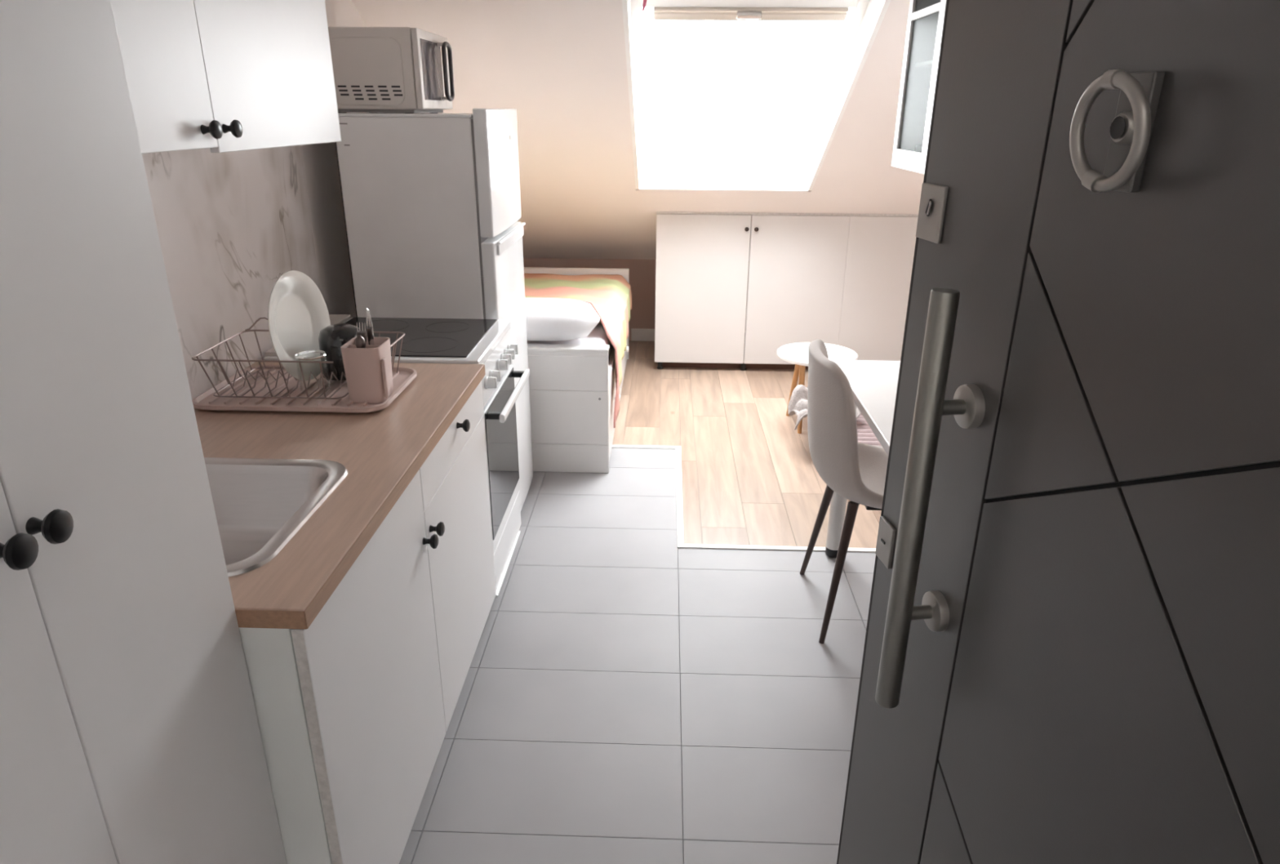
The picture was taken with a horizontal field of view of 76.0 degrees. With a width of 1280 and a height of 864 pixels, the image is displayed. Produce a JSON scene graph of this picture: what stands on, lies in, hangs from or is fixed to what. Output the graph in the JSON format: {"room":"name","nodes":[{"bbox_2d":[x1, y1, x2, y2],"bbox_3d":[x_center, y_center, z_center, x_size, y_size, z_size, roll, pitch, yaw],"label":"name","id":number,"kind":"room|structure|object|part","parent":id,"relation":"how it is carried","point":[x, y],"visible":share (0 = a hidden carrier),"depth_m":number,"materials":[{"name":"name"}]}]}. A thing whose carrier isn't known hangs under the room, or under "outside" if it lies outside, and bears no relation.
{"room":"studio apartment","nodes":[
{"label":"studio apartment","id":0,"kind":"room"},
{"bbox_2d":[192,364,417,413],"bbox_3d":[-0.843,-0.113,2.099,0.477,0.018,0.330,1,21,2],"label":"tray","id":1,"kind":"object","parent":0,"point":[336,397],"depth_m":2.03,"materials":[{"name":"plastic"}]},
{"bbox_2d":[300,0,366,317],"bbox_3d":[-1.150,-0.824,2.901,0.120,2.700,5.820,1,21,2],"label":"wall","id":2,"kind":"structure","parent":0,"point":[320,163],"depth_m":2.89,"materials":[{"name":"paint"}]},
{"bbox_2d":[110,0,341,153],"bbox_3d":[-0.948,-0.899,1.427,0.364,0.781,1.234,1,21,2],"label":"upper cabinet","id":3,"kind":"object","parent":2,"relation":"attached to","point":[220,76],"visible":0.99,"depth_m":1.58,"materials":[{"name":"white wood"}]},
{"bbox_3d":[-0.817,-0.787,1.131,0.018,0.771,0.612,1,21,2],"label":"door","id":4,"kind":"part","parent":3,"relation":"part of","materials":[{"name":"white wood"}]},
{"bbox_3d":[-0.785,-0.554,1.502,0.032,0.033,0.033,1,21,2],"label":"knob","id":5,"kind":"part","parent":3,"relation":"part of","materials":[{"name":"black metal"}]},
{"bbox_3d":[-0.782,-0.582,1.574,0.032,0.033,0.033,1,21,2],"label":"knob","id":6,"kind":"part","parent":3,"relation":"part of","materials":[{"name":"black metal"}]},
{"bbox_3d":[-0.795,-1.008,1.707,0.018,0.781,0.622,1,21,2],"label":"door","id":7,"kind":"part","parent":3,"relation":"part of","materials":[{"name":"white wood"}]},
{"bbox_2d":[142,145,320,399],"bbox_3d":[-1.121,-0.380,1.899,0.011,0.715,1.735,1,21,2],"label":"backsplash","id":8,"kind":"structure","parent":2,"relation":"attached to","point":[229,224],"depth_m":2.19,"materials":[{"name":"stone"}]},
{"bbox_2d":[523,257,749,340],"bbox_3d":[0.595,-0.904,5.868,3.190,0.703,0.120,1,21,2],"label":"wall","id":9,"kind":"structure","parent":0,"point":[642,272],"depth_m":5.75,"materials":[{"name":"beige paint"}]},
{"bbox_2d":[631,328,654,341],"bbox_3d":[1.061,-0.679,5.868,2.250,0.090,0.012,1,21,2],"label":"baseboard","id":10,"kind":"structure","parent":9,"relation":"attached to","point":[637,334],"depth_m":5.89,"materials":[{"name":"white wood"}]},
{"bbox_2d":[351,0,924,260],"bbox_3d":[0.550,-1.509,3.946,3.390,2.004,3.395,1,21,2],"label":"wall","id":11,"kind":"structure","parent":0,"point":[561,64],"depth_m":3.86,"materials":[{"name":"paint"}]},
{"bbox_2d":[622,0,891,191],"bbox_3d":[0.445,-1.522,3.777,1.000,0.919,1.684,1,21,2],"label":"window","id":12,"kind":"structure","parent":11,"relation":"in","point":[656,167],"depth_m":3.92,"materials":[{"name":"metal"}]},
{"bbox_3d":[-0.011,-1.655,3.936,0.075,0.793,1.321,1,21,2],"label":"frame","id":13,"kind":"part","parent":12,"relation":"part of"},
{"bbox_2d":[642,0,647,11],"bbox_3d":[0.016,-1.635,3.022,0.028,0.147,0.062,6,22,13],"label":"ribbon","id":14,"kind":"object","parent":12,"relation":"hanging from","point":[644,3],"visible":1,"depth_m":3.06,"materials":[{"name":"fabric"}]},
{"bbox_3d":[0.470,-1.549,4.609,0.850,0.111,0.114,1,21,2],"label":"frame","id":15,"kind":"part","parent":12,"relation":"part of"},
{"bbox_3d":[0.433,-1.744,3.239,0.850,0.113,0.119,1,21,2],"label":"frame","id":16,"kind":"part","parent":12,"relation":"part of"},
{"bbox_3d":[0.444,-1.706,3.284,0.780,0.040,0.028,1,21,2],"label":"vent rail","id":17,"kind":"part","parent":12,"relation":"part of","materials":[{"name":"white plastic"}]},
{"bbox_3d":[0.914,-1.638,3.909,0.075,0.793,1.321,1,21,2],"label":"frame","id":18,"kind":"part","parent":12,"relation":"part of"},
{"bbox_2d":[399,340,881,863],"bbox_3d":[0.496,0.420,3.344,3.490,0.120,5.850,1,21,2],"label":"floor","id":19,"kind":"structure","parent":0,"point":[628,695],"depth_m":2.47,"materials":[{"name":"tile"}]},
{"bbox_2d":[0,0,286,863],"bbox_3d":[-0.862,0.111,0.797,0.591,2.300,0.652,1,21,2],"label":"tall cabinet","id":20,"kind":"object","parent":19,"relation":"on","point":[130,733],"visible":1,"depth_m":0.90,"materials":[{"name":"white wood"}]},
{"bbox_3d":[-0.583,0.111,0.761,0.033,0.034,0.034,1,21,2],"label":"knob","id":21,"kind":"part","parent":20,"relation":"part of","materials":[{"name":"black metal"}]},
{"bbox_3d":[-0.582,0.093,0.807,0.033,0.034,0.034,1,21,2],"label":"knob","id":22,"kind":"part","parent":20,"relation":"part of","materials":[{"name":"black metal"}]},
{"bbox_3d":[-0.613,0.142,0.628,0.018,2.210,0.332,1,21,2],"label":"door","id":23,"kind":"part","parent":20,"relation":"part of","materials":[{"name":"white wood"}]},
{"bbox_2d":[238,469,445,863],"bbox_3d":[-0.799,0.563,1.651,0.682,0.835,0.604,1,21,2],"label":"base cabinet","id":24,"kind":"object","parent":19,"relation":"on","point":[348,705],"visible":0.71,"depth_m":1.45,"materials":[{"name":"white wood"}]},
{"bbox_3d":[-0.463,0.242,1.812,0.032,0.033,0.033,1,21,2],"label":"knob","id":25,"kind":"part","parent":24,"relation":"part of","materials":[{"name":"black metal"}]},
{"bbox_2d":[263,314,529,613],"bbox_3d":[-0.741,0.103,2.751,0.691,0.889,0.502,1,21,2],"label":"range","id":26,"kind":"object","parent":19,"relation":"on","point":[487,342],"visible":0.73,"depth_m":2.65,"materials":[{"name":"white metal"}]},
{"bbox_3d":[-0.769,-0.286,2.601,0.629,0.031,0.500,1,21,2],"label":"hob frame","id":27,"kind":"part","parent":26,"relation":"part of","materials":[{"name":"white ceramic"}]},
{"bbox_2d":[345,316,497,357],"bbox_3d":[-0.745,-0.306,2.603,0.497,0.004,0.456,1,21,2],"label":"cooktop","id":28,"kind":"object","parent":26,"relation":"in","point":[423,337],"depth_m":2.61,"materials":[{"name":"black glass"}]},
{"bbox_3d":[-0.447,-0.147,2.447,0.029,0.038,0.038,1,21,2],"label":"control knob","id":29,"kind":"part","parent":26,"relation":"part of","materials":[{"name":"white ceramic"}]},
{"bbox_3d":[-0.445,-0.171,2.507,0.029,0.038,0.038,1,21,2],"label":"control knob","id":30,"kind":"part","parent":26,"relation":"part of","materials":[{"name":"white plastic"}]},
{"bbox_3d":[-0.467,-0.220,2.618,0.028,0.140,0.496,1,21,2],"label":"control panel","id":31,"kind":"part","parent":26,"relation":"part of","materials":[{"name":"white metal"}]},
{"bbox_3d":[-0.441,-0.215,2.619,0.029,0.038,0.038,1,21,2],"label":"control knob","id":32,"kind":"part","parent":26,"relation":"part of","materials":[{"name":"white ceramic"}]},
{"bbox_3d":[-0.467,0.076,2.735,0.029,0.483,0.490,1,21,2],"label":"oven door","id":33,"kind":"part","parent":26,"relation":"part of","materials":[{"name":"white ceramic"}]},
{"bbox_3d":[-0.438,-0.237,2.677,0.029,0.038,0.038,1,21,2],"label":"control knob","id":34,"kind":"part","parent":26,"relation":"part of","materials":[{"name":"white plastic"}]},
{"bbox_3d":[-0.470,0.372,2.850,0.027,0.143,0.492,1,21,2],"label":"drawer","id":35,"kind":"part","parent":26,"relation":"part of","materials":[{"name":"white metal"}]},
{"bbox_3d":[-0.436,-0.259,2.733,0.029,0.038,0.038,1,21,2],"label":"control knob","id":36,"kind":"part","parent":26,"relation":"part of","materials":[{"name":"white plastic"}]},
{"bbox_3d":[-0.434,-0.282,2.790,0.029,0.038,0.038,1,21,2],"label":"control knob","id":37,"kind":"part","parent":26,"relation":"part of","materials":[{"name":"white ceramic"}]},
{"bbox_3d":[-0.402,-0.124,2.652,0.016,0.026,0.466,1,21,2],"label":"oven handle","id":38,"kind":"part","parent":26,"relation":"part of","materials":[{"name":"white metal"}]},
{"bbox_2d":[334,108,533,510],"bbox_3d":[-0.724,-0.406,3.140,0.523,1.552,0.564,1,21,2],"label":"refrigerator","id":39,"kind":"object","parent":19,"relation":"on","point":[431,202],"visible":0.61,"depth_m":2.74,"materials":[{"name":"white metal"}]},
{"bbox_3d":[-0.980,-0.424,3.143,0.010,1.420,0.520,1,21,2],"label":"panel","id":40,"kind":"part","parent":39,"relation":"part of","materials":[{"name":"black plastic"}]},
{"bbox_2d":[328,26,454,113],"bbox_3d":[-0.847,-1.233,2.820,0.374,0.255,0.401,1,21,2],"label":"microwave","id":41,"kind":"object","parent":39,"relation":"on","point":[376,69],"visible":0.9,"depth_m":2.65,"materials":[{"name":"silver metal"}]},
{"bbox_3d":[-0.881,-1.159,2.639,0.240,0.201,0.006,1,21,2],"label":"panel","id":42,"kind":"part","parent":41,"relation":"part of","materials":[{"name":"silver metal"}]},
{"bbox_3d":[-0.875,-1.123,2.867,0.280,0.011,0.371,1,21,2],"label":"plate","id":43,"kind":"part","parent":41,"relation":"part of","materials":[{"name":"grey metal"}]},
{"bbox_3d":[-0.711,-1.220,2.772,0.020,0.239,0.300,1,21,2],"label":"door","id":44,"kind":"part","parent":41,"relation":"part of","materials":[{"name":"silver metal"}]},
{"bbox_3d":[-0.683,-1.332,2.818,0.030,0.012,0.012,1,21,2],"label":"handle post","id":45,"kind":"part","parent":41,"relation":"part of","materials":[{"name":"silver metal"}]},
{"bbox_3d":[-0.684,-1.172,2.881,0.030,0.012,0.012,1,21,2],"label":"handle post","id":46,"kind":"part","parent":41,"relation":"part of","materials":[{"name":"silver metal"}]},
{"bbox_3d":[-0.705,-1.292,2.956,0.019,0.239,0.094,1,21,2],"label":"control panel","id":47,"kind":"part","parent":41,"relation":"part of","materials":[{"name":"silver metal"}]},
{"bbox_3d":[-0.666,-1.252,2.849,0.015,0.191,0.095,1,21,2],"label":"handle","id":48,"kind":"part","parent":41,"relation":"part of","materials":[{"name":"silver metal"}]},
{"bbox_3d":[-0.496,-0.937,2.923,0.054,0.402,0.560,1,21,2],"label":"freezer door","id":49,"kind":"part","parent":39,"relation":"part of","materials":[{"name":"white metal"}]},
{"bbox_3d":[-0.501,-0.224,3.204,0.054,1.099,0.560,1,21,2],"label":"fridge door","id":50,"kind":"part","parent":39,"relation":"part of","materials":[{"name":"white metal"}]},
{"bbox_2d":[419,380,496,732],"bbox_3d":[-0.778,0.339,2.224,0.682,0.835,0.627,1,21,2],"label":"base cabinet","id":51,"kind":"object","parent":19,"relation":"on","point":[454,476],"visible":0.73,"depth_m":2.13,"materials":[{"name":"white wood"}]},
{"bbox_2d":[193,361,485,629],"bbox_3d":[-0.796,0.042,1.787,0.660,0.034,1.246,1,21,2],"label":"countertop","id":52,"kind":"structure","parent":51,"relation":"on","point":[382,451],"depth_m":1.72,"materials":[{"name":"brown wood"}]},
{"bbox_2d":[204,457,347,576],"bbox_3d":[-0.819,0.208,1.512,0.462,0.157,0.455,1,21,2],"label":"sink","id":53,"kind":"object","parent":52,"relation":"in","point":[260,504],"visible":0.23,"depth_m":1.67,"materials":[{"name":"metal"}]},
{"bbox_2d":[191,316,417,413],"bbox_3d":[-0.843,-0.176,2.074,0.477,0.162,0.330,1,21,2],"label":"dish rack","id":54,"kind":"object","parent":52,"relation":"on","point":[264,388],"visible":0.79,"depth_m":2.03,"materials":[{"name":"plastic"}]},
{"bbox_2d":[267,270,330,380],"bbox_3d":[-0.858,-0.266,2.059,0.047,0.273,0.274,3,22,6],"label":"dinner plate","id":55,"kind":"object","parent":54,"relation":"in","point":[297,308],"visible":0.91,"depth_m":2.06,"materials":[{"name":"white ceramic"}]},
{"bbox_2d":[294,350,335,388],"bbox_3d":[-0.795,-0.145,2.003,0.073,0.094,0.090,-20,29,-41],"label":"glass mug","id":56,"kind":"object","parent":54,"relation":"in","point":[324,353],"visible":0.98,"depth_m":1.99,"materials":[{"name":"clear glass"}]},
{"bbox_2d":[318,323,359,380],"bbox_3d":[-0.769,-0.206,2.112,0.120,0.131,0.146,1,21,2],"label":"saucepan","id":57,"kind":"object","parent":54,"relation":"in","point":[332,337],"visible":0.52,"depth_m":2.08,"materials":[{"name":"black metal"}]},
{"bbox_2d":[340,337,393,403],"bbox_3d":[-0.660,-0.152,2.009,0.100,0.138,0.105,1,21,2],"label":"holder","id":58,"kind":"object","parent":54,"relation":"in","point":[368,370],"visible":0.98,"depth_m":1.97,"materials":[{"name":"plastic"}]},
{"bbox_2d":[355,334,365,347],"bbox_3d":[-0.671,-0.159,1.988,0.024,0.154,0.024,1,21,2],"label":"teaspoon","id":59,"kind":"object","parent":58,"relation":"in","point":[360,342],"visible":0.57,"depth_m":1.96,"materials":[{"name":"metal"}]},
{"bbox_2d":[356,322,367,342],"bbox_3d":[-0.673,-0.180,2.005,0.025,0.180,0.025,1,21,2],"label":"fork","id":60,"kind":"object","parent":58,"relation":"in","point":[363,333],"visible":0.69,"depth_m":1.98,"materials":[{"name":"metal"}]},
{"bbox_2d":[365,307,374,344],"bbox_3d":[-0.660,-0.202,2.019,0.014,0.210,0.008,10,23,23],"label":"table knife","id":61,"kind":"object","parent":58,"relation":"in","point":[369,323],"visible":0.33,"depth_m":2.00,"materials":[{"name":"metal"}]},
{"bbox_3d":[-0.461,0.220,1.862,0.032,0.033,0.033,1,21,2],"label":"knob","id":62,"kind":"part","parent":51,"relation":"part of","materials":[{"name":"black metal"}]},
{"bbox_3d":[-0.475,0.010,2.084,0.018,0.111,0.626,1,21,2],"label":"drawer","id":63,"kind":"part","parent":51,"relation":"part of","materials":[{"name":"white wood"}]},
{"bbox_3d":[-0.450,-0.016,2.087,0.032,0.033,0.033,1,21,2],"label":"knob","id":64,"kind":"part","parent":51,"relation":"part of","materials":[{"name":"black metal"}]},
{"bbox_2d":[524,266,629,472],"bbox_3d":[-0.558,-0.440,4.532,0.951,0.600,1.884,1,21,2],"label":"daybed","id":65,"kind":"object","parent":19,"relation":"on","point":[572,390],"visible":0.38,"depth_m":3.66,"materials":[{"name":"white wood"}]},
{"bbox_3d":[-0.603,-0.093,3.681,0.925,0.575,0.028,1,21,2],"label":"panel","id":66,"kind":"part","parent":65,"relation":"part of","materials":[{"name":"white wood"}]},
{"bbox_3d":[-0.599,-0.372,3.590,0.927,0.015,0.079,1,21,2],"label":"rail","id":67,"kind":"part","parent":65,"relation":"part of","materials":[{"name":"white wood"}]},
{"bbox_2d":[527,323,613,362],"bbox_3d":[-0.573,-0.564,4.486,0.870,0.225,1.800,1,21,2],"label":"mattress","id":68,"kind":"object","parent":65,"relation":"on","point":[597,335],"visible":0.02,"depth_m":3.86,"materials":[{"name":"white fabric"}]},
{"bbox_2d":[524,297,599,341],"bbox_3d":[-0.521,-0.512,3.709,0.680,0.168,0.360,1,21,2],"label":"pillow","id":69,"kind":"object","parent":68,"relation":"on","point":[548,319],"visible":0.5,"depth_m":3.57,"materials":[{"name":"white fabric"}]},
{"bbox_2d":[524,273,631,427],"bbox_3d":[-0.544,-0.595,4.522,0.947,0.554,1.702,1,21,2],"label":"bedspread","id":70,"kind":"object","parent":68,"relation":"on","point":[610,295],"visible":0.52,"depth_m":4.71,"materials":[{"name":"fabric"}]},
{"bbox_3d":[-0.537,-0.778,5.395,0.929,0.600,0.030,1,21,2],"label":"foot panel","id":71,"kind":"part","parent":65,"relation":"part of","materials":[{"name":"fabric"}]},
{"bbox_3d":[-0.121,-0.489,4.500,0.022,0.120,1.818,1,21,2],"label":"rail","id":72,"kind":"part","parent":65,"relation":"part of","materials":[{"name":"white wood"}]},
{"bbox_3d":[-0.137,-0.138,4.143,0.020,0.267,0.889,1,21,2],"label":"drawer","id":73,"kind":"part","parent":65,"relation":"part of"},
{"bbox_3d":[-0.106,-0.469,4.987,0.020,0.267,0.917,1,21,2],"label":"drawer","id":74,"kind":"part","parent":65,"relation":"part of","materials":[{"name":"fabric"}]},
{"bbox_2d":[611,444,680,448],"bbox_3d":[0.029,0.075,4.048,0.346,0.010,0.030,1,21,2],"label":"trim","id":75,"kind":"structure","parent":19,"relation":"on","point":[650,446],"depth_m":4.04,"materials":[{"name":"silver metal"}]},
{"bbox_2d":[675,448,684,548],"bbox_3d":[0.172,0.263,3.574,0.026,0.010,0.980,1,21,2],"label":"trim","id":76,"kind":"structure","parent":19,"relation":"on","point":[680,532],"depth_m":3.48,"materials":[{"name":"silver metal"}]},
{"bbox_2d":[684,543,875,552],"bbox_3d":[0.716,0.447,3.113,1.096,0.010,0.026,1,21,2],"label":"trim","id":77,"kind":"structure","parent":19,"relation":"on","point":[686,545],"depth_m":3.11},
{"bbox_2d":[654,211,918,370],"bbox_3d":[1.139,-0.958,5.351,2.066,0.987,0.725,1,21,2],"label":"base cabinet","id":78,"kind":"object","parent":19,"relation":"on","point":[842,279],"visible":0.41,"depth_m":5.02,"materials":[{"name":"white wood"}]},
{"bbox_3d":[0.378,-0.871,5.060,0.565,0.919,0.018,1,21,2],"label":"door","id":79,"kind":"part","parent":78,"relation":"part of","materials":[{"name":"white wood"}]},
{"bbox_3d":[0.954,-0.861,5.043,0.581,0.919,0.018,1,21,2],"label":"door","id":80,"kind":"part","parent":78,"relation":"part of","materials":[{"name":"white wood"}]},
{"bbox_3d":[1.473,-0.851,5.028,0.455,0.919,0.018,1,21,2],"label":"door","id":81,"kind":"part","parent":78,"relation":"part of","materials":[{"name":"white wood"}]},
{"bbox_2d":[777,342,857,433],"bbox_3d":[0.906,-0.219,4.271,0.406,0.402,0.406,1,21,2],"label":"side table","id":82,"kind":"object","parent":19,"relation":"on","point":[797,353],"visible":0.61,"depth_m":4.20,"materials":[{"name":"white wood"}]},
{"bbox_3d":[0.823,-0.254,4.381,0.031,0.387,0.102,-9,23,-23],"label":"leg","id":83,"kind":"part","parent":82,"relation":"part of","materials":[{"name":"brown wood"}]},
{"bbox_3d":[0.824,-0.180,4.191,0.031,0.384,0.058,-9,24,-24],"label":"leg","id":84,"kind":"part","parent":82,"relation":"part of","materials":[{"name":"brown wood"}]},
{"bbox_2d":[800,338,888,643],"bbox_3d":[0.758,0.176,2.594,0.506,0.891,0.454,1,21,2],"label":"dining chair","id":85,"kind":"object","parent":19,"relation":"on","point":[853,469],"visible":0.66,"depth_m":2.42,"materials":[{"name":"plastic"}]},
{"bbox_3d":[0.624,0.314,2.832,0.033,0.458,0.127,-15,26,-34],"label":"leg","id":86,"kind":"part","parent":85,"relation":"part of","materials":[{"name":"brown wood"}]},
{"bbox_3d":[0.612,0.436,2.522,0.033,0.458,0.127,18,27,37],"label":"leg","id":87,"kind":"part","parent":85,"relation":"part of","materials":[{"name":"brown wood"}]},
{"bbox_3d":[0.764,0.206,2.606,0.120,0.018,0.160,1,21,2],"label":"seat frame","id":88,"kind":"part","parent":85,"relation":"part of","materials":[{"name":"black plastic"}]},
{"bbox_2d":[825,360,900,557],"bbox_3d":[0.938,0.318,2.421,0.586,0.750,1.177,1,21,2],"label":"dining table","id":89,"kind":"object","parent":19,"relation":"on","point":[873,384],"visible":0.15,"depth_m":2.62,"materials":[{"name":"white wood"}]},
{"bbox_3d":[0.727,0.109,2.942,0.057,0.687,0.057,1,21,2],"label":"leg","id":90,"kind":"part","parent":89,"relation":"part of","materials":[{"name":"white wood"}]},
{"bbox_2d":[856,413,882,446],"bbox_3d":[1.067,0.077,3.828,0.420,0.172,0.581,1,21,2],"label":"ottoman","id":91,"kind":"object","parent":19,"relation":"on","point":[865,434],"visible":0.11,"depth_m":3.77,"materials":[{"name":"pink fabric"}]},
{"bbox_2d":[787,384,861,429],"bbox_3d":[0.886,-0.129,3.954,0.333,0.159,0.306,1,21,2],"label":"throw blanket","id":92,"kind":"object","parent":91,"relation":"on","point":[797,404],"visible":0.23,"depth_m":3.97,"materials":[{"name":"white fabric"}]},
{"bbox_3d":[1.299,-0.360,1.762,0.120,2.700,3.530,1,21,2],"label":"wall","id":93,"kind":"structure","parent":0,"visible":0},
{"bbox_2d":[891,0,946,173],"bbox_3d":[1.102,-1.130,2.561,0.350,0.623,0.825,1,21,2],"label":"display cabinet","id":94,"kind":"object","parent":93,"relation":"attached to","point":[926,18],"visible":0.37,"depth_m":2.90,"materials":[{"name":"white wood"}]},
{"bbox_2d":[915,145,922,151],"bbox_3d":[1.021,-1.002,2.955,0.059,0.058,0.059,1,21,2],"label":"knob","id":95,"kind":"object","parent":94,"relation":"in","point":[918,148],"visible":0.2,"depth_m":2.93,"materials":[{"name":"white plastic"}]},
{"bbox_2d":[915,59,933,66],"bbox_3d":[1.116,-1.160,2.548,0.298,0.012,0.793,1,21,2],"label":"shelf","id":96,"kind":"object","parent":94,"relation":"attached to","point":[918,63],"depth_m":2.86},
{"bbox_3d":[0.930,-1.058,2.373,0.020,0.623,0.410,1,21,2],"label":"door","id":97,"kind":"part","parent":94,"relation":"part of","materials":[{"name":"white wood"}]},
{"bbox_3d":[-0.003,0.234,0.226,2.370,2.700,0.150,1,21,2],"label":"wall","id":98,"kind":"structure","parent":0,"visible":0},
{"bbox_2d":[836,0,1279,863],"bbox_3d":[0.419,0.242,0.797,0.128,2.048,0.904,-3,22,-8],"label":"door","id":99,"kind":"structure","parent":98,"relation":"in","point":[1071,655],"depth_m":0.77,"materials":[{"name":"wood"}]},
{"bbox_3d":[0.363,0.163,1.212,0.006,0.065,0.046,-3,22,-8],"label":"lock plate","id":100,"kind":"part","parent":99,"relation":"part of","materials":[{"name":"metal"}]},
{"bbox_3d":[0.335,0.104,1.006,0.031,0.559,0.031,-3,22,-8],"label":"pull handle","id":101,"kind":"part","parent":99,"relation":"part of","materials":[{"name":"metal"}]},
{"bbox_3d":[0.367,-0.276,1.033,0.006,0.068,0.060,-3,22,-8],"label":"lock plate","id":102,"kind":"part","parent":99,"relation":"part of","materials":[{"name":"metal"}]},
{"bbox_3d":[0.442,0.898,0.923,0.007,0.735,0.653,-3,22,-8],"label":"panel","id":103,"kind":"part","parent":99,"relation":"part of","materials":[{"name":"grey metal"}]},
{"bbox_3d":[0.383,0.124,1.098,0.007,2.048,0.239,-3,22,-8],"label":"panel","id":104,"kind":"part","parent":99,"relation":"part of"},
{"bbox_3d":[0.415,-0.020,0.809,0.007,0.282,0.188,-3,22,-8],"label":"panel","id":105,"kind":"part","parent":99,"relation":"part of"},
{"bbox_3d":[0.430,-0.511,0.527,0.007,0.448,0.356,-3,22,-8],"label":"panel","id":106,"kind":"part","parent":99,"relation":"part of","materials":[{"name":"black wood"}]},
{"bbox_3d":[0.445,0.506,0.769,0.007,0.876,0.653,-3,22,-8],"label":"panel","id":107,"kind":"part","parent":99,"relation":"part of","materials":[{"name":"grey metal"}]},
{"bbox_3d":[0.450,-0.287,0.458,0.007,0.815,0.653,-3,22,-8],"label":"panel","id":108,"kind":"part","parent":99,"relation":"part of","materials":[{"name":"black metal"}]},
{"bbox_3d":[0.461,0.205,0.546,0.007,0.684,0.456,-3,22,-8],"label":"panel","id":109,"kind":"part","parent":99,"relation":"part of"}
]}

